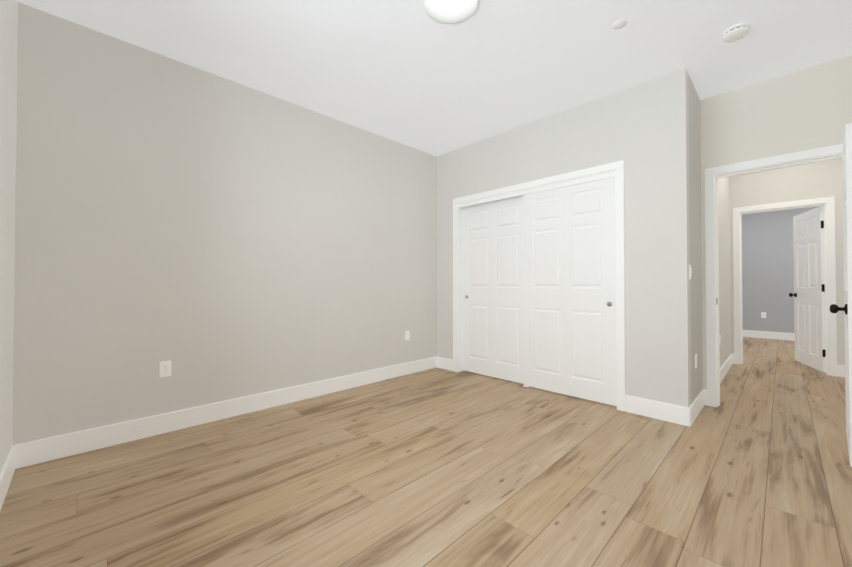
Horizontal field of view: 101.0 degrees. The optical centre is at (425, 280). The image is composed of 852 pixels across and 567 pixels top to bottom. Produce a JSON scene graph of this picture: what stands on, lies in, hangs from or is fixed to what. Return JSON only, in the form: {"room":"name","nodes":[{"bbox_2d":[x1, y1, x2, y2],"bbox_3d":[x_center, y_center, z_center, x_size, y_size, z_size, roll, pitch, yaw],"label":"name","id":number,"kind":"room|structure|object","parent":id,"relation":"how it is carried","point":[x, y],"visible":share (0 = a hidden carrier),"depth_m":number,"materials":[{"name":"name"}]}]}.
{"room":"empty bedroom","nodes":[
{"label":"empty bedroom","id":0,"kind":"room"},
{"bbox_2d":[0,0,17,472],"bbox_3d":[-1.133,-0.287,0.676,0.120,2.740,3.990,1,-1,-45],"label":"wall","id":1,"kind":"structure","parent":0,"point":[8,60],"depth_m":1.84,"materials":[{"name":"grey paint"}]},
{"bbox_2d":[0,444,19,510],"bbox_3d":[-1.095,1.014,0.719,0.015,0.140,3.720,1,-1,-45],"label":"baseboard","id":2,"kind":"structure","parent":1,"relation":"attached to","point":[12,462],"depth_m":1.86,"materials":[{"name":"white paint"}]},
{"bbox_2d":[12,2,436,444],"bbox_3d":[-0.933,-0.253,3.587,4.490,2.740,0.120,1,-1,-45],"label":"wall","id":3,"kind":"structure","parent":0,"point":[213,238],"depth_m":2.65,"materials":[{"name":"grey paint"}]},
{"bbox_2d":[159,360,171,377],"bbox_3d":[-1.889,0.645,2.545,0.070,0.115,0.009,1,-1,-45],"label":"electrical outlet","id":4,"kind":"object","parent":3,"relation":"attached to","point":[165,368],"visible":1,"depth_m":2.54,"materials":[{"name":"white plastic"}]},
{"bbox_2d":[20,357,439,467],"bbox_3d":[-1.117,1.044,3.296,3.540,0.140,0.015,1,-1,-45],"label":"baseboard","id":5,"kind":"structure","parent":3,"relation":"attached to","point":[21,455],"depth_m":2.65,"materials":[{"name":"white paint"}]},
{"bbox_2d":[405,331,409,340],"bbox_3d":[-0.221,0.664,4.186,0.070,0.115,0.009,1,-1,-45],"label":"electrical outlet","id":6,"kind":"object","parent":3,"relation":"attached to","point":[407,335],"visible":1,"depth_m":4.18,"materials":[{"name":"white plastic"}]},
{"bbox_2d":[0,337,851,566],"bbox_3d":[2.901,1.169,3.752,10.210,0.100,5.240,1,-1,-45],"label":"floor","id":7,"kind":"structure","parent":0,"point":[436,467],"depth_m":1.87,"materials":[{"name":"brown wood"}]},
{"bbox_2d":[18,0,851,155],"bbox_3d":[2.901,-1.671,3.785,10.210,0.100,5.240,1,-1,-45],"label":"ceiling","id":8,"kind":"structure","parent":0,"point":[411,73],"depth_m":2.48,"materials":[{"name":"white paint"}]},
{"bbox_2d":[422,0,479,24],"bbox_3d":[0.147,-1.601,2.056,0.336,0.079,0.336,1,-1,-45],"label":"flush-mount ceiling light","id":9,"kind":"object","parent":8,"relation":"attached to","point":[449,12],"visible":1,"depth_m":2.06,"materials":[{"name":"white glass"}]},
{"bbox_2d":[612,19,626,29],"bbox_3d":[1.238,-1.634,2.246,0.084,0.008,0.084,1,-1,-45],"label":"cover plate","id":10,"kind":"object","parent":8,"relation":"attached to","point":[619,24],"visible":1,"depth_m":2.24,"materials":[{"name":"white plastic"}]},
{"bbox_2d":[723,22,749,42],"bbox_3d":[2.030,-1.611,2.296,0.136,0.053,0.136,1,-1,-45],"label":"smoke detector","id":11,"kind":"object","parent":8,"relation":"attached to","point":[736,32],"visible":1,"depth_m":2.27,"materials":[{"name":"white plastic"}]},
{"bbox_2d":[437,67,702,407],"bbox_3d":[1.307,-0.250,3.856,0.680,2.740,2.640,1,-1,-45],"label":"wall","id":12,"kind":"structure","parent":0,"point":[648,132],"depth_m":2.92,"materials":[{"name":"grey paint"}]},
{"bbox_2d":[462,195,523,383],"bbox_3d":[0.774,0.099,4.034,0.039,2.020,0.905,1,-1,-45],"label":"closet door","id":13,"kind":"structure","parent":12,"relation":"in","point":[492,296],"depth_m":4.01,"materials":[{"name":"white paint"}]},
{"bbox_2d":[453,160,625,411],"bbox_3d":[1.053,0.053,3.700,0.136,2.131,1.922,1,-1,-45],"label":"trim","id":14,"kind":"structure","parent":12,"relation":"attached to","point":[615,169],"depth_m":3.32,"materials":[{"name":"white paint"}]},
{"bbox_2d":[523,177,616,405],"bbox_3d":[1.353,0.091,3.386,0.039,2.020,0.905,1,-1,-45],"label":"closet door","id":15,"kind":"structure","parent":12,"relation":"in","point":[569,277],"depth_m":3.34,"materials":[{"name":"white paint"}]},
{"bbox_2d":[625,395,687,425],"bbox_3d":[1.824,1.038,2.819,0.015,0.140,0.399,1,-1,-45],"label":"baseboard","id":16,"kind":"structure","parent":12,"relation":"attached to","point":[667,412],"depth_m":2.79,"materials":[{"name":"white paint"}]},
{"bbox_2d":[689,265,691,278],"bbox_3d":[2.067,-0.063,2.739,0.070,0.115,0.014,1,-1,-45],"label":"light switch","id":17,"kind":"object","parent":12,"relation":"attached to","point":[690,271],"visible":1,"depth_m":2.73,"materials":[{"name":"white plastic"}]},
{"bbox_2d":[684,389,706,426],"bbox_3d":[2.238,1.039,2.885,0.695,0.140,0.029,1,-1,-45],"label":"baseboard","id":18,"kind":"structure","parent":12,"relation":"attached to","point":[694,409],"depth_m":2.82,"materials":[{"name":"white paint"}]},
{"bbox_2d":[718,177,730,367],"bbox_3d":[3.313,-0.247,4.041,2.200,2.740,0.120,1,-1,-45],"label":"wall","id":19,"kind":"structure","parent":0,"point":[724,262],"depth_m":4.28,"materials":[{"name":"grey paint"}]},
{"bbox_2d":[720,353,733,382],"bbox_3d":[3.365,1.052,3.973,2.200,0.140,0.029,1,-1,-45],"label":"baseboard","id":20,"kind":"structure","parent":19,"relation":"attached to","point":[727,365],"depth_m":4.20,"materials":[{"name":"white paint"}]},
{"bbox_2d":[700,55,851,389],"bbox_3d":[1.982,-0.251,3.740,0.120,2.740,3.750,1,-1,-45],"label":"wall","id":21,"kind":"structure","parent":0,"point":[809,108],"depth_m":2.83,"materials":[{"name":"grey paint"}]},
{"bbox_2d":[705,144,842,406],"bbox_3d":[2.855,0.057,2.849,0.152,2.103,0.902,1,-1,-45],"label":"trim","id":22,"kind":"structure","parent":21,"relation":"attached to","point":[713,175],"depth_m":3.12,"materials":[{"name":"white paint"}]},
{"bbox_2d":[830,123,851,466],"bbox_3d":[2.784,0.087,2.305,0.766,2.015,0.176,1,-1,-41],"label":"bedroom door","id":23,"kind":"structure","parent":21,"relation":"in","point":[847,197],"depth_m":2.07,"materials":[{"name":"white paint"}]},
{"bbox_2d":[741,206,819,332],"bbox_3d":[6.918,-0.214,6.879,0.120,2.740,4.040,1,-1,-45],"label":"wall","id":24,"kind":"structure","parent":0,"point":[767,266],"depth_m":6.91,"materials":[{"name":"grey paint"}]},
{"bbox_2d":[761,312,765,317],"bbox_3d":[6.718,0.697,6.980,0.009,0.115,0.070,1,-1,-45],"label":"outlet","id":25,"kind":"object","parent":24,"relation":"attached to","point":[763,314],"visible":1,"depth_m":6.98,"materials":[{"name":"white plastic"}]},
{"bbox_2d":[743,330,794,340],"bbox_3d":[6.870,1.085,6.816,0.015,0.140,3.800,1,-1,-45],"label":"baseboard","id":26,"kind":"structure","parent":24,"relation":"attached to","point":[746,333],"depth_m":6.92,"materials":[{"name":"white paint"}]},
{"bbox_2d":[730,158,844,364],"bbox_3d":[4.495,-0.242,4.495,0.120,2.740,4.040,1,-1,-45],"label":"wall","id":27,"kind":"structure","parent":0,"point":[821,179],"depth_m":4.31,"materials":[{"name":"grey paint"}]},
{"bbox_2d":[789,206,825,372],"bbox_3d":[4.992,0.113,4.576,0.176,2.015,0.765,0,-1,28],"label":"door","id":28,"kind":"structure","parent":27,"relation":"in","point":[809,287],"depth_m":4.52,"materials":[{"name":"white paint"}]},
{"bbox_2d":[837,365,844,377],"bbox_3d":[5.372,1.048,3.683,0.015,0.140,1.394,1,-1,-45],"label":"baseboard","id":29,"kind":"structure","parent":27,"relation":"attached to","point":[840,368],"depth_m":4.06,"materials":[{"name":"white paint"}]}
]}

